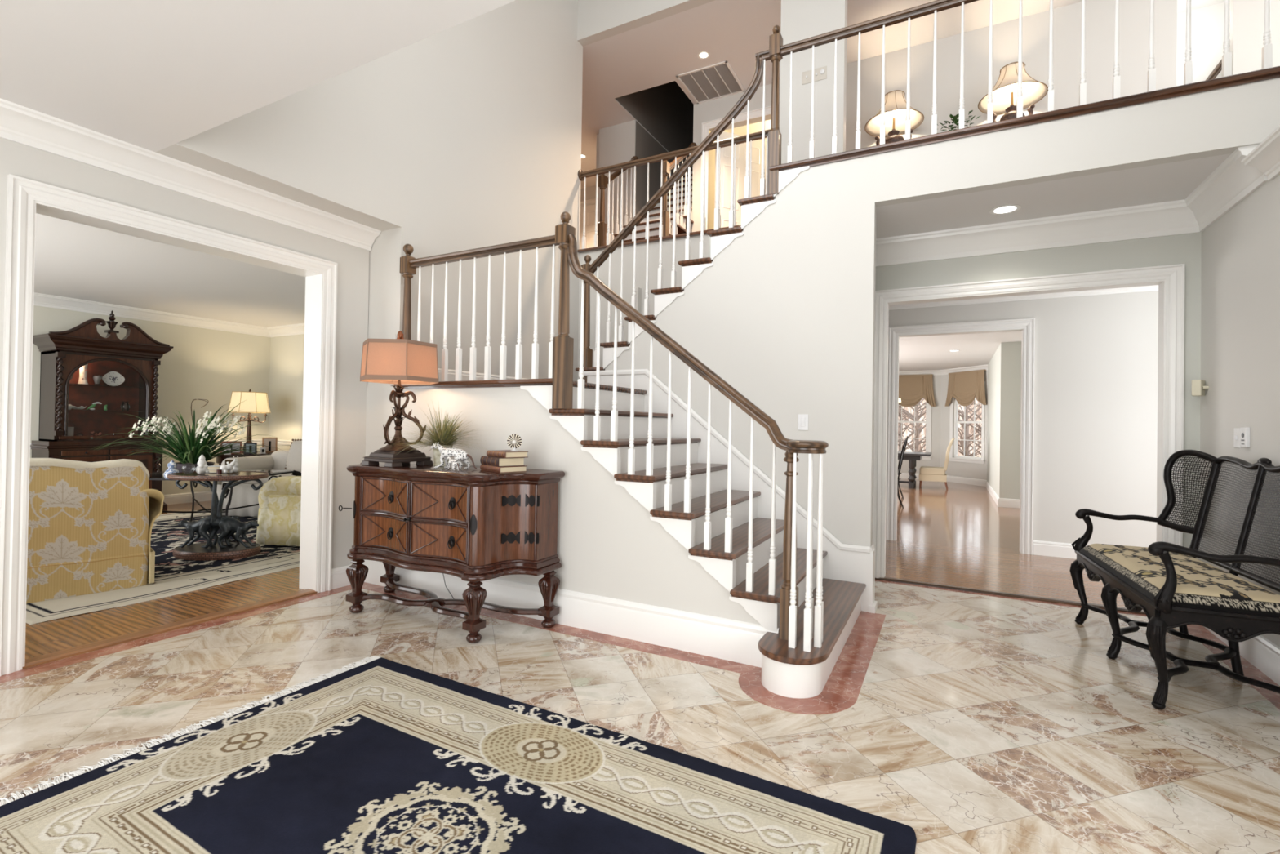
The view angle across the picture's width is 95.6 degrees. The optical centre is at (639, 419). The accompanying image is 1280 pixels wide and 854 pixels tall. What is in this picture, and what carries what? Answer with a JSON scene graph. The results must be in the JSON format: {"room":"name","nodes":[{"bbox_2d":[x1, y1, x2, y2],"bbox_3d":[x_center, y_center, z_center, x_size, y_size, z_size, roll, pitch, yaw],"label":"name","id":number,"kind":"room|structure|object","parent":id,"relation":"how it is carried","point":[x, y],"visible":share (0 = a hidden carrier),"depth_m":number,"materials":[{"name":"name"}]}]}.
{"room":"house entrance hall","nodes":[
{"label":"house entrance hall","id":0,"kind":"room"},
{"bbox_2d":[30,305,270,494],"bbox_3d":[-7.794,-0.169,7.273,0.120,2.836,6.300,1,-1,28],"label":"wall","id":1,"kind":"structure","parent":0,"point":[202,363],"depth_m":8.89,"materials":[{"name":"paint"}]},
{"bbox_2d":[163,490,212,504],"bbox_3d":[-5.101,1.204,6.018,5.840,0.155,5.660,1,-1,28],"label":"baseboard","id":2,"kind":"structure","parent":1,"relation":"attached to","point":[181,498],"depth_m":8.83,"materials":[{"name":"paint"}]},
{"bbox_2d":[0,137,369,568],"bbox_3d":[-3.453,-0.140,2.596,0.140,2.836,4.930,1,-1,28],"label":"wall","id":3,"kind":"structure","parent":0,"point":[17,159],"depth_m":4.20,"materials":[{"name":"paint"}]},
{"bbox_2d":[0,173,337,675],"bbox_3d":[-2.777,0.040,3.689,0.030,2.515,1.770,1,-1,28],"label":"door frame","id":4,"kind":"structure","parent":3,"relation":"attached to","point":[22,193],"depth_m":2.98,"materials":[{"name":"paint"}]},
{"bbox_2d":[22,200,324,666],"bbox_3d":[-2.879,0.087,3.743,0.209,2.420,1.584,1,-1,28],"label":"trim","id":5,"kind":"structure","parent":3,"relation":"attached to","point":[313,309],"depth_m":4.39,"materials":[{"name":"paint"}]},
{"bbox_2d":[0,97,381,251],"bbox_3d":[-3.310,-1.484,2.543,0.138,0.146,4.930,1,-1,28],"label":"crown molding","id":6,"kind":"structure","parent":3,"relation":"attached to","point":[20,124],"depth_m":3.45,"materials":[{"name":"paint"}]},
{"bbox_2d":[331,564,351,589],"bbox_3d":[-2.314,1.236,4.592,0.020,0.155,0.295,1,-1,28],"label":"baseboard","id":7,"kind":"structure","parent":3,"relation":"attached to","point":[340,579],"depth_m":4.53,"materials":[{"name":"paint"}]},
{"bbox_2d":[268,333,304,450],"bbox_3d":[-3.689,-0.093,8.575,5.900,2.836,0.140,1,-1,28],"label":"wall","id":8,"kind":"structure","parent":0,"point":[286,352],"depth_m":9.67,"materials":[{"name":"paint"}]},
{"bbox_2d":[33,292,304,337],"bbox_3d":[-5.058,-1.483,6.041,5.840,0.143,5.660,1,-1,28],"label":"crown molding","id":9,"kind":"structure","parent":8,"relation":"attached to","point":[39,300],"depth_m":8.47,"materials":[{"name":"paint"}]},
{"bbox_2d":[155,0,582,387],"bbox_3d":[-1.872,-1.926,5.133,0.510,6.500,4.000,1,-1,28],"label":"wall","id":10,"kind":"structure","parent":0,"point":[467,135],"depth_m":5.03,"materials":[{"name":"paint"}]},
{"bbox_2d":[438,368,524,381],"bbox_3d":[-1.294,-0.343,5.687,0.020,0.155,2.430,1,-1,28],"label":"baseboard","id":11,"kind":"structure","parent":10,"relation":"attached to","point":[451,373],"depth_m":5.18,"materials":[{"name":"paint"}]},
{"bbox_2d":[0,0,1021,371],"bbox_3d":[1.404,-1.466,8.173,15.240,0.136,19.300,1,-1,28],"label":"ceiling","id":12,"kind":"structure","parent":0,"point":[153,75],"depth_m":2.65,"materials":[{"name":"paint"}]},
{"bbox_2d":[365,386,760,624],"bbox_3d":[-0.734,0.546,3.974,3.378,1.574,0.080,1,-1,28],"label":"wall","id":13,"kind":"structure","parent":0,"point":[609,544],"depth_m":3.74,"materials":[{"name":"paint"}]},
{"bbox_2d":[362,559,778,667],"bbox_3d":[-0.758,1.220,3.919,3.400,0.225,0.020,1,-1,28],"label":"baseboard","id":14,"kind":"structure","parent":13,"relation":"attached to","point":[728,639],"depth_m":3.57,"materials":[{"name":"paint"}]},
{"bbox_2d":[580,185,595,201],"bbox_3d":[-0.911,-3.134,10.852,2.520,2.396,0.100,1,-1,28],"label":"wall","id":15,"kind":"structure","parent":0,"point":[590,192],"depth_m":10.84,"materials":[{"name":"paint"}]},
{"bbox_2d":[579,204,595,248],"bbox_3d":[-1.022,-2.953,10.817,0.860,2.030,0.162,1,-1,28],"label":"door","id":16,"kind":"structure","parent":15,"relation":"in","point":[589,210],"depth_m":10.77,"materials":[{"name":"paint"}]},
{"bbox_2d":[630,287,641,313],"bbox_3d":[3.478,0.012,5.462,7.200,2.800,1.830,1,-1,28],"label":"wall","id":17,"kind":"structure","parent":0,"point":[638,291],"depth_m":6.34,"materials":[{"name":"paint"}]},
{"bbox_2d":[0,478,1279,853],"bbox_3d":[1.858,1.467,9.298,15.440,0.106,21.800,1,-1,28],"label":"floor","id":18,"kind":"structure","parent":0,"point":[976,723],"depth_m":2.83,"materials":[{"name":"stone"}]},
{"bbox_2d":[26,457,164,603],"bbox_3d":[-4.776,0.760,3.993,0.945,1.006,2.208,0,-1,41],"label":"armchair","id":19,"kind":"object","parent":18,"relation":"on","point":[91,524],"visible":0.84,"depth_m":4.21,"materials":[{"name":"yellow fabric"}]},
{"bbox_2d":[30,310,173,511],"bbox_3d":[-7.105,-0.085,7.686,0.628,2.685,1.276,1,-1,28],"label":"display cabinet","id":20,"kind":"object","parent":18,"relation":"on","point":[135,357],"visible":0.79,"depth_m":7.66,"materials":[{"name":"brown wood"}]},
{"bbox_2d":[69,383,146,388],"bbox_3d":[-7.169,-0.444,7.726,0.410,0.008,0.970,1,-1,28],"label":"shelf","id":21,"kind":"object","parent":20,"relation":"attached to","point":[71,385],"depth_m":7.83,"materials":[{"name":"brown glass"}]},
{"bbox_2d":[102,371,124,386],"bbox_3d":[-7.114,-0.544,7.846,0.020,0.206,0.239,1,-1,28],"label":"plate","id":22,"kind":"object","parent":20,"relation":"on","point":[112,378],"visible":1,"depth_m":7.85,"materials":[{"name":"white ceramic"}]},
{"bbox_2d":[26,510,299,624],"bbox_3d":[-4.776,1.274,6.172,4.230,0.014,3.600,1,-1,28],"label":"living room rug","id":23,"kind":"object","parent":18,"relation":"on","point":[173,575],"visible":0.22,"depth_m":4.88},
{"bbox_2d":[167,471,269,560],"bbox_3d":[-3.978,0.894,5.482,0.878,0.765,0.626,1,0,0],"label":"pedestal table","id":24,"kind":"object","parent":23,"relation":"on","point":[209,550],"visible":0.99,"depth_m":5.43,"materials":[{"name":"brown metal"}]},
{"bbox_2d":[148,469,301,540],"bbox_3d":[-4.920,0.957,6.629,1.406,0.687,1.252,1,0,0],"label":"glass table","id":25,"kind":"object","parent":23,"relation":"on","point":[157,475],"visible":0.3,"depth_m":6.75,"materials":[{"name":"metal"}]},
{"bbox_2d":[89,399,288,472],"bbox_3d":[-4.937,0.193,6.533,1.778,0.839,1.669,1,-1,-40],"label":"potted plant","id":26,"kind":"object","parent":25,"relation":"on","point":[188,448],"visible":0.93,"depth_m":6.38,"materials":[{"name":"green plant"}]},
{"bbox_2d":[175,462,214,472],"bbox_3d":[-4.994,0.548,6.482,0.400,0.125,0.398,1,-1,28],"label":"bowl","id":27,"kind":"object","parent":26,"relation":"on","point":[188,468],"depth_m":6.34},
{"bbox_2d":[216,449,301,516],"bbox_3d":[-4.748,0.868,8.055,1.526,0.820,1.100,1,0,4],"label":"sofa","id":28,"kind":"object","parent":23,"relation":"on","point":[243,495],"visible":0.25,"depth_m":7.60,"materials":[{"name":"white fabric"}]},
{"bbox_2d":[237,471,301,484],"bbox_3d":[-4.651,0.804,7.978,1.280,0.130,0.800,1,0,4],"label":"seat cushion","id":29,"kind":"object","parent":28,"relation":"on","point":[264,480],"depth_m":7.62,"materials":[{"name":"white fabric"}]},
{"bbox_2d":[284,439,302,471],"bbox_3d":[-4.766,0.522,8.204,0.530,0.477,0.206,1,-1,18],"label":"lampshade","id":30,"kind":"object","parent":28,"relation":"on","point":[294,461],"visible":0.35,"depth_m":8.15,"materials":[{"name":"white fabric"}]},
{"bbox_2d":[255,475,301,546],"bbox_3d":[-3.398,0.853,6.286,0.967,0.840,0.967,1,0,8],"label":"armchair","id":31,"kind":"object","parent":23,"relation":"on","point":[279,499],"visible":0.33,"depth_m":5.87,"materials":[{"name":"yellow fabric"}]},
{"bbox_2d":[22,588,317,669],"bbox_3d":[-2.862,1.287,3.719,0.135,0.020,1.590,1,-1,28],"label":"trim","id":32,"kind":"structure","parent":18,"relation":"on","point":[43,659],"depth_m":3.51,"materials":[{"name":"brown wood"}]},
{"bbox_2d":[214,451,272,465],"bbox_3d":[-6.081,0.900,8.914,0.860,0.770,0.860,1,-1,28],"label":"side table","id":33,"kind":"object","parent":18,"relation":"on","point":[220,459],"visible":0.13,"depth_m":8.59,"materials":[{"name":"brown wood"}]},
{"bbox_2d":[226,388,271,453],"bbox_3d":[-6.056,0.021,9.006,0.545,0.990,0.545,1,-1,-29],"label":"table lamp","id":34,"kind":"object","parent":33,"relation":"on","point":[256,402],"visible":0.91,"depth_m":8.83,"materials":[{"name":"beige fabric"}]},
{"bbox_2d":[262,437,277,452],"bbox_3d":[-5.787,0.403,9.079,0.200,0.239,0.117,1,-1,-34],"label":"picture frame","id":35,"kind":"object","parent":33,"relation":"on","point":[270,442],"visible":0.77,"depth_m":9.10,"materials":[{"name":"brown wood"}]},
{"bbox_2d":[338,461,564,643],"bbox_3d":[-1.358,0.822,3.891,1.660,1.000,0.570,1,-1,28],"label":"chest","id":36,"kind":"object","parent":18,"relation":"on","point":[474,526],"visible":1,"depth_m":3.63,"materials":[{"name":"brown wood"}]},
{"bbox_2d":[360,330,438,466],"bbox_3d":[-1.686,-0.151,4.063,0.485,0.935,0.543,1,-1,31],"label":"table lamp","id":37,"kind":"object","parent":36,"relation":"on","point":[399,361],"visible":0.98,"depth_m":3.94,"materials":[{"name":"fabric"}]},
{"bbox_2d":[386,401,485,466],"bbox_3d":[-1.382,0.093,3.884,0.820,0.456,0.678,1,-1,25],"label":"potted grass","id":38,"kind":"object","parent":36,"relation":"on","point":[444,436],"depth_m":3.96,"materials":[{"name":"plant"}]},
{"bbox_2d":[432,444,453,466],"bbox_3d":[-1.367,0.250,4.011,0.138,0.146,0.138,1,-1,28],"label":"pot","id":39,"kind":"object","parent":38,"relation":"attached to","point":[437,454],"depth_m":3.96,"materials":[{"name":"ceramic"}]},
{"bbox_2d":[430,442,476,469],"bbox_3d":[-1.220,0.239,3.800,0.370,0.170,0.092,1,-1,23],"label":"figurine","id":40,"kind":"object","parent":36,"relation":"on","point":[460,455],"visible":0.94,"depth_m":3.78,"materials":[{"name":"ceramic"}]},
{"bbox_2d":[480,464,527,472],"bbox_3d":[-0.870,0.310,3.694,0.200,0.036,0.250,1,-1,-42],"label":"book","id":41,"kind":"object","parent":36,"relation":"on","point":[486,468],"visible":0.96,"depth_m":3.61,"materials":[{"name":"beige paper"}]},
{"bbox_2d":[480,455,524,466],"bbox_3d":[-0.878,0.265,3.699,0.190,0.054,0.240,1,-1,-41],"label":"book","id":42,"kind":"object","parent":41,"relation":"on","point":[485,460],"visible":0.91,"depth_m":3.62,"materials":[{"name":"paper"}]},
{"bbox_2d":[486,449,528,457],"bbox_3d":[-0.844,0.219,3.687,0.176,0.038,0.215,1,-1,-45],"label":"book","id":43,"kind":"object","parent":42,"relation":"on","point":[495,453],"visible":1,"depth_m":3.62,"materials":[{"name":"brown leather"}]},
{"bbox_2d":[0,655,916,853],"bbox_3d":[-0.705,1.306,1.824,2.745,0.017,1.696,1,-1,29],"label":"area rug","id":44,"kind":"object","parent":18,"relation":"on","point":[380,755],"visible":1,"depth_m":2.02,"materials":[{"name":"carpet"}]},
{"bbox_2d":[394,66,1279,697],"bbox_3d":[1.179,-0.297,4.199,5.776,3.324,2.890,1,-1,28],"label":"staircase","id":45,"kind":"structure","parent":18,"relation":"on","point":[786,671],"depth_m":3.75,"materials":[{"name":"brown wood"}]},
{"bbox_2d":[399,235,558,381],"bbox_3d":[-1.192,-0.817,4.191,1.492,1.081,0.085,1,-1,28],"label":"landing railing","id":46,"kind":"object","parent":45,"relation":"on","point":[408,264],"visible":0.9,"depth_m":4.17,"materials":[{"name":"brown wood"}]},
{"bbox_2d":[577,128,779,248],"bbox_3d":[0.331,-2.426,6.234,2.330,0.942,0.124,1,-1,28],"label":"railing","id":47,"kind":"object","parent":45,"relation":"on","point":[582,175],"visible":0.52,"depth_m":6.30,"materials":[{"name":"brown wood"}]},
{"bbox_2d":[581,25,782,382],"bbox_3d":[0.284,-1.668,4.943,1.812,2.841,0.085,1,-1,28],"label":"stair railing","id":48,"kind":"object","parent":45,"relation":"on","point":[775,40],"visible":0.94,"depth_m":4.81,"materials":[{"name":"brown wood"}]},
{"bbox_2d":[551,211,828,651],"bbox_3d":[0.189,-0.106,3.364,1.750,2.495,0.234,1,-1,28],"label":"stair railing","id":49,"kind":"object","parent":45,"relation":"on","point":[565,233],"visible":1,"depth_m":3.32,"materials":[{"name":"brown wood"}]},
{"bbox_2d":[780,0,1272,163],"bbox_3d":[2.353,-2.416,3.853,2.860,0.944,0.064,1,-1,28],"label":"balcony railing","id":50,"kind":"object","parent":45,"relation":"on","point":[937,6],"visible":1,"depth_m":3.93,"materials":[{"name":"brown wood"}]},
{"bbox_2d":[897,451,932,488],"bbox_3d":[5.563,1.124,13.222,1.900,0.765,1.100,1,-1,28],"label":"dining table","id":51,"kind":"object","parent":18,"relation":"on","point":[911,456],"visible":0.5,"depth_m":12.64,"materials":[{"name":"brown wood"}]},
{"bbox_2d":[919,438,955,489],"bbox_3d":[6.526,0.963,12.768,0.682,1.108,0.498,1,-1,28],"label":"dining chair","id":52,"kind":"object","parent":18,"relation":"on","point":[926,473],"visible":1,"depth_m":12.56,"materials":[{"name":"fabric"}]},
{"bbox_2d":[1069,449,1279,709],"bbox_3d":[3.020,0.785,3.240,0.723,1.208,1.442,1,-1,24],"label":"settee","id":53,"kind":"object","parent":18,"relation":"on","point":[1174,588],"visible":1,"depth_m":3.08,"materials":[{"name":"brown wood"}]},
{"bbox_2d":[577,0,715,46],"bbox_3d":[1.279,-4.731,5.700,11.200,0.780,0.120,1,-1,28],"label":"wall header","id":54,"kind":"structure","parent":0,"point":[597,20],"depth_m":6.45,"materials":[{"name":"paint"}]},
{"bbox_2d":[614,80,693,234],"bbox_3d":[1.617,-5.146,10.587,1.158,6.496,6.810,1,-1,28],"label":"wall","id":55,"kind":"structure","parent":0,"point":[665,111],"depth_m":9.04,"materials":[{"name":"paint"}]},
{"bbox_2d":[577,0,847,381],"bbox_3d":[0.613,-1.488,6.147,2.930,5.720,0.140,1,-1,28],"label":"wall","id":56,"kind":"structure","parent":0,"point":[801,20],"depth_m":5.63,"materials":[{"name":"paint"}]},
{"bbox_2d":[802,66,826,84],"bbox_3d":[1.663,-3.266,5.526,0.221,0.121,0.021,1,-1,28],"label":"light switch","id":57,"kind":"object","parent":56,"relation":"attached to","point":[820,73],"visible":1,"depth_m":5.51,"materials":[{"name":"white plastic"}]},
{"bbox_2d":[707,129,728,229],"bbox_3d":[2.071,-3.107,8.497,1.700,2.396,1.950,1,-1,28],"label":"wall","id":58,"kind":"structure","parent":0,"point":[711,153],"depth_m":8.12,"materials":[{"name":"beige paint"}]},
{"bbox_2d":[714,131,766,227],"bbox_3d":[1.393,-2.923,8.041,0.800,2.000,0.162,1,-1,-22],"label":"door","id":59,"kind":"structure","parent":58,"relation":"in","point":[726,152],"depth_m":8.00,"materials":[{"name":"paint"}]},
{"bbox_2d":[597,0,1177,239],"bbox_3d":[2.299,-3.114,7.202,6.580,2.396,0.120,1,-1,28],"label":"wall","id":60,"kind":"structure","parent":0,"point":[617,143],"depth_m":6.33,"materials":[{"name":"paint"}]},
{"bbox_2d":[700,106,771,230],"bbox_3d":[1.309,-2.975,7.643,1.090,2.095,0.030,1,-1,28],"label":"door frame","id":61,"kind":"structure","parent":60,"relation":"attached to","point":[755,113],"depth_m":7.86,"materials":[{"name":"paint"}]},
{"bbox_2d":[580,0,1224,188],"bbox_3d":[2.056,-4.323,7.166,11.200,0.014,4.750,1,-1,28],"label":"ceiling","id":62,"kind":"structure","parent":0,"point":[651,55],"depth_m":6.71,"materials":[{"name":"paint"}]},
{"bbox_2d":[675,60,745,104],"bbox_3d":[0.919,-4.326,7.489,0.680,0.012,0.710,1,-1,28],"label":"ceiling vent","id":63,"kind":"object","parent":62,"relation":"in","point":[726,63],"visible":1,"depth_m":7.47,"materials":[{"name":"metal"}]},
{"bbox_2d":[897,374,941,473],"bbox_3d":[6.740,0.149,15.303,2.100,2.800,0.150,1,-1,28],"label":"wall","id":64,"kind":"structure","parent":0,"point":[935,461],"depth_m":14.80,"materials":[{"name":"paint"}]},
{"bbox_2d":[897,401,931,459],"bbox_3d":[6.977,0.076,15.121,1.124,1.910,0.150,1,-1,28],"label":"window","id":65,"kind":"structure","parent":64,"relation":"in","point":[928,407],"depth_m":14.92,"materials":[{"name":"paint"}]},
{"bbox_2d":[898,374,936,407],"bbox_3d":[6.949,-0.734,15.053,1.309,0.832,0.121,1,-1,28],"label":"roman shade","id":66,"kind":"object","parent":64,"relation":"attached to","point":[912,388],"visible":0.69,"depth_m":14.98,"materials":[{"name":"beige fabric"}]},
{"bbox_2d":[898,369,941,479],"bbox_3d":[6.678,0.147,15.187,2.100,2.800,0.112,1,-1,28],"label":"trim","id":67,"kind":"structure","parent":64,"relation":"attached to","point":[904,475],"depth_m":14.97,"materials":[{"name":"paint"}]},
{"bbox_2d":[604,77,1279,546],"bbox_3d":[1.592,-0.275,4.256,4.800,3.294,0.100,1,-1,28],"label":"wall","id":68,"kind":"structure","parent":0,"point":[784,314],"depth_m":4.28,"materials":[{"name":"paint"}]},
{"bbox_2d":[578,368,870,612],"bbox_3d":[0.538,0.466,4.729,2.510,1.787,0.034,1,-1,28],"label":"trim","id":69,"kind":"structure","parent":68,"relation":"attached to","point":[842,562],"depth_m":4.58,"materials":[{"name":"paint"}]},
{"bbox_2d":[868,544,877,613],"bbox_3d":[1.679,1.144,4.180,0.043,0.457,0.150,1,-1,28],"label":"trim","id":70,"kind":"structure","parent":68,"relation":"attached to","point":[873,605],"depth_m":4.13,"materials":[{"name":"paint"}]},
{"bbox_2d":[940,369,987,479],"bbox_3d":[7.913,0.155,13.942,0.150,2.800,1.692,1,-1,-14],"label":"wall","id":71,"kind":"structure","parent":0,"point":[964,469],"depth_m":14.35,"materials":[{"name":"paint"}]},
{"bbox_2d":[938,364,987,486],"bbox_3d":[7.785,0.153,13.909,0.112,2.800,1.692,1,-1,-14],"label":"trim","id":72,"kind":"structure","parent":71,"relation":"attached to","point":[949,478],"depth_m":13.91,"materials":[{"name":"paint"}]},
{"bbox_2d":[949,381,985,463],"bbox_3d":[7.865,0.080,13.930,0.150,1.910,1.080,1,-1,-14],"label":"window","id":73,"kind":"structure","parent":71,"relation":"in","point":[973,459],"depth_m":14.07,"materials":[{"name":"paint"}]},
{"bbox_2d":[944,369,986,406],"bbox_3d":[7.795,-0.731,13.916,0.121,0.832,1.258,1,-1,-14],"label":"roman shade","id":74,"kind":"object","parent":73,"relation":"attached to","point":[964,386],"visible":1,"depth_m":13.88,"materials":[{"name":"beige fabric"}]},
{"bbox_2d":[740,153,1231,238],"bbox_3d":[2.308,-1.550,4.457,3.250,0.010,0.890,1,-1,28],"label":"ceiling","id":75,"kind":"structure","parent":0,"point":[1171,181],"depth_m":4.06,"materials":[{"name":"paint"}]},
{"bbox_2d":[989,204,1021,214],"bbox_3d":[2.680,-1.538,4.264,0.198,0.006,0.198,1,-1,28],"label":"recessed light","id":76,"kind":"object","parent":75,"relation":"in","point":[1006,209],"visible":1,"depth_m":4.26,"materials":[{"name":"glass"}]},
{"bbox_2d":[986,341,1021,498],"bbox_3d":[6.265,0.092,9.618,0.490,2.800,7.930,1,-1,28],"label":"wall","id":77,"kind":"structure","parent":0,"point":[1004,368],"depth_m":9.85,"materials":[{"name":"paint"}]},
{"bbox_2d":[986,481,1019,508],"bbox_3d":[6.157,1.413,9.614,0.370,0.155,7.600,1,-1,28],"label":"baseboard","id":78,"kind":"structure","parent":77,"relation":"attached to","point":[1001,502],"depth_m":9.83,"materials":[{"name":"paint"}]},
{"bbox_2d":[888,290,1158,554],"bbox_3d":[3.937,0.027,6.322,7.000,2.800,0.120,1,-1,28],"label":"wall","id":79,"kind":"structure","parent":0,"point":[1095,370],"depth_m":5.91,"materials":[{"name":"paint"}]},
{"bbox_2d":[885,318,1035,554],"bbox_3d":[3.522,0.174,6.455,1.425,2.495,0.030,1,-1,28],"label":"door frame","id":80,"kind":"structure","parent":79,"relation":"attached to","point":[1028,324],"depth_m":6.27,"materials":[{"name":"paint"}]},
{"bbox_2d":[888,284,1158,310],"bbox_3d":[3.906,-1.323,6.236,7.000,0.104,0.100,1,-1,28],"label":"crown molding","id":81,"kind":"structure","parent":79,"relation":"attached to","point":[1144,288],"depth_m":6.15,"materials":[{"name":"paint"}]},
{"bbox_2d":[1033,540,1087,559],"bbox_3d":[5.555,1.367,5.357,3.210,0.155,0.020,1,-1,28],"label":"baseboard","id":82,"kind":"structure","parent":79,"relation":"attached to","point":[1059,549],"depth_m":6.02,"materials":[{"name":"paint"}]},
{"bbox_2d":[875,232,1201,559],"bbox_3d":[2.523,-0.073,4.890,3.250,2.930,0.120,1,-1,28],"label":"wall","id":83,"kind":"structure","parent":0,"point":[1186,249],"depth_m":4.33,"materials":[{"name":"paint"}]},
{"bbox_2d":[875,577,1146,614],"bbox_3d":[2.923,1.387,4.609,2.050,0.018,0.095,1,-1,28],"label":"trim","id":84,"kind":"structure","parent":83,"relation":"attached to","point":[895,580],"depth_m":4.61,"materials":[{"name":"brown wood"}]},
{"bbox_2d":[871,263,1184,577],"bbox_3d":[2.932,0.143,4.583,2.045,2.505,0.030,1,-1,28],"label":"door frame","id":85,"kind":"structure","parent":83,"relation":"attached to","point":[1174,274],"depth_m":4.41,"materials":[{"name":"paint"}]},
{"bbox_2d":[875,144,1267,266],"bbox_3d":[2.288,-1.442,4.421,3.250,0.208,0.970,1,-1,28],"label":"crown molding","id":86,"kind":"structure","parent":83,"relation":"attached to","point":[1232,181],"depth_m":4.32,"materials":[{"name":"paint"}]},
{"bbox_2d":[1176,2,1224,86],"bbox_3d":[5.941,-2.567,5.989,1.600,3.396,0.100,1,-1,28],"label":"wall","id":87,"kind":"structure","parent":0,"point":[1207,23],"depth_m":6.02,"materials":[{"name":"paint"}]},
{"bbox_2d":[1199,174,1279,647],"bbox_3d":[2.393,-1.895,0.888,0.250,6.500,7.360,1,-1,28],"label":"wall","id":88,"kind":"structure","parent":0,"point":[1240,282],"depth_m":3.49,"materials":[{"name":"paint"}]},
{"bbox_2d":[1191,379,1208,395],"bbox_3d":[3.846,-0.215,3.981,0.090,0.110,0.084,1,-1,-32],"label":"thermostat","id":89,"kind":"object","parent":88,"relation":"attached to","point":[1197,386],"visible":1,"depth_m":3.97,"materials":[{"name":"beige plastic"}]},
{"bbox_2d":[1203,626,1279,685],"bbox_3d":[2.165,1.259,0.888,0.090,0.186,7.240,1,-1,28],"label":"baseboard","id":90,"kind":"structure","parent":88,"relation":"attached to","point":[1260,651],"depth_m":3.20,"materials":[{"name":"paint"}]},
{"bbox_2d":[1240,125,1279,180],"bbox_3d":[1.954,-1.426,0.473,0.125,0.130,6.230,1,-1,28],"label":"crown molding","id":91,"kind":"structure","parent":88,"relation":"attached to","point":[1265,157],"depth_m":3.10,"materials":[{"name":"paint"}]},
{"bbox_2d":[1229,0,1279,75],"bbox_3d":[5.628,-3.091,3.796,1.700,2.396,3.000,1,-1,28],"label":"wall","id":92,"kind":"structure","parent":0,"point":[1246,16],"depth_m":5.36,"materials":[{"name":"paint"}]},
{"bbox_3d":[1.944,-1.726,7.011,11.200,0.392,5.050,1,-1,28],"label":"floor","id":93,"kind":"structure","parent":0,"visible":0},
{"bbox_2d":[613,168,693,242],"bbox_3d":[0.554,-3.101,8.637,0.970,2.340,3.030,1,-1,28],"label":"staircase","id":94,"kind":"structure","parent":93,"relation":"on","point":[654,215],"depth_m":8.10,"materials":[{"name":"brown wood"}]},
{"bbox_2d":[597,155,638,246],"bbox_3d":[-0.298,-2.982,8.009,0.124,1.664,0.912,1,-1,28],"label":"railing","id":95,"kind":"object","parent":94,"relation":"on","point":[603,180],"visible":0.7,"depth_m":7.76,"materials":[{"name":"brown wood"}]},
{"bbox_2d":[659,142,697,236],"bbox_3d":[0.505,-2.973,7.581,0.124,1.664,0.912,1,-1,28],"label":"railing","id":96,"kind":"object","parent":94,"relation":"on","point":[667,166],"visible":0.7,"depth_m":7.33,"materials":[{"name":"brown wood"}]},
{"bbox_3d":[3.364,-2.387,6.260,1.900,0.960,0.420,1,-1,28],"label":"console table","id":97,"kind":"object","parent":93,"relation":"on","visible":0},
{"bbox_2d":[864,89,924,145],"bbox_3d":[2.842,-3.263,6.508,0.611,0.780,0.612,1,-1,14],"label":"table lamp","id":98,"kind":"object","parent":97,"relation":"on","point":[895,100],"visible":0.78,"depth_m":6.51,"materials":[{"name":"beige fabric"}]},
{"bbox_2d":[977,62,1048,122],"bbox_3d":[3.831,-3.252,5.981,0.611,0.780,0.612,1,-1,14],"label":"table lamp","id":99,"kind":"object","parent":97,"relation":"on","point":[1005,93],"visible":0.7,"depth_m":5.98,"materials":[{"name":"beige fabric"}]},
{"label":"outside","id":100,"kind":"structure","parent":0,"visible":0},
{"bbox_3d":[20.567,2.519,38.634,60.000,0.100,52.400,1,-1,28],"label":"ground","id":101,"kind":"structure","parent":100,"visible":0},
{"bbox_2d":[897,404,925,451],"bbox_3d":[9.006,-0.867,20.219,2.715,5.990,3.148,0,-1,40],"label":"bare tree","id":102,"kind":"object","parent":101,"relation":"on","point":[900,406],"visible":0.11,"depth_m":20.07,"materials":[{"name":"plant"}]},
{"bbox_2d":[897,397,961,452],"bbox_3d":[9.265,-0.756,19.395,3.201,5.762,3.350,1,-1,28],"label":"bare tree","id":103,"kind":"object","parent":101,"relation":"on","point":[909,415],"visible":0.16,"depth_m":19.32,"materials":[{"name":"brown plant"}]},
{"bbox_2d":[897,397,982,456],"bbox_3d":[21.760,-0.044,40.818,60.000,5.100,0.500,1,-1,28],"label":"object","id":104,"kind":"object","parent":101,"relation":"on","point":[906,433],"depth_m":41.29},
{"bbox_2d":[957,396,982,456],"bbox_3d":[10.518,-0.596,18.411,3.033,5.465,3.230,1,-1,28],"label":"bare tree","id":105,"kind":"object","parent":101,"relation":"on","point":[967,436],"visible":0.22,"depth_m":18.25,"materials":[{"name":"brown plant"}]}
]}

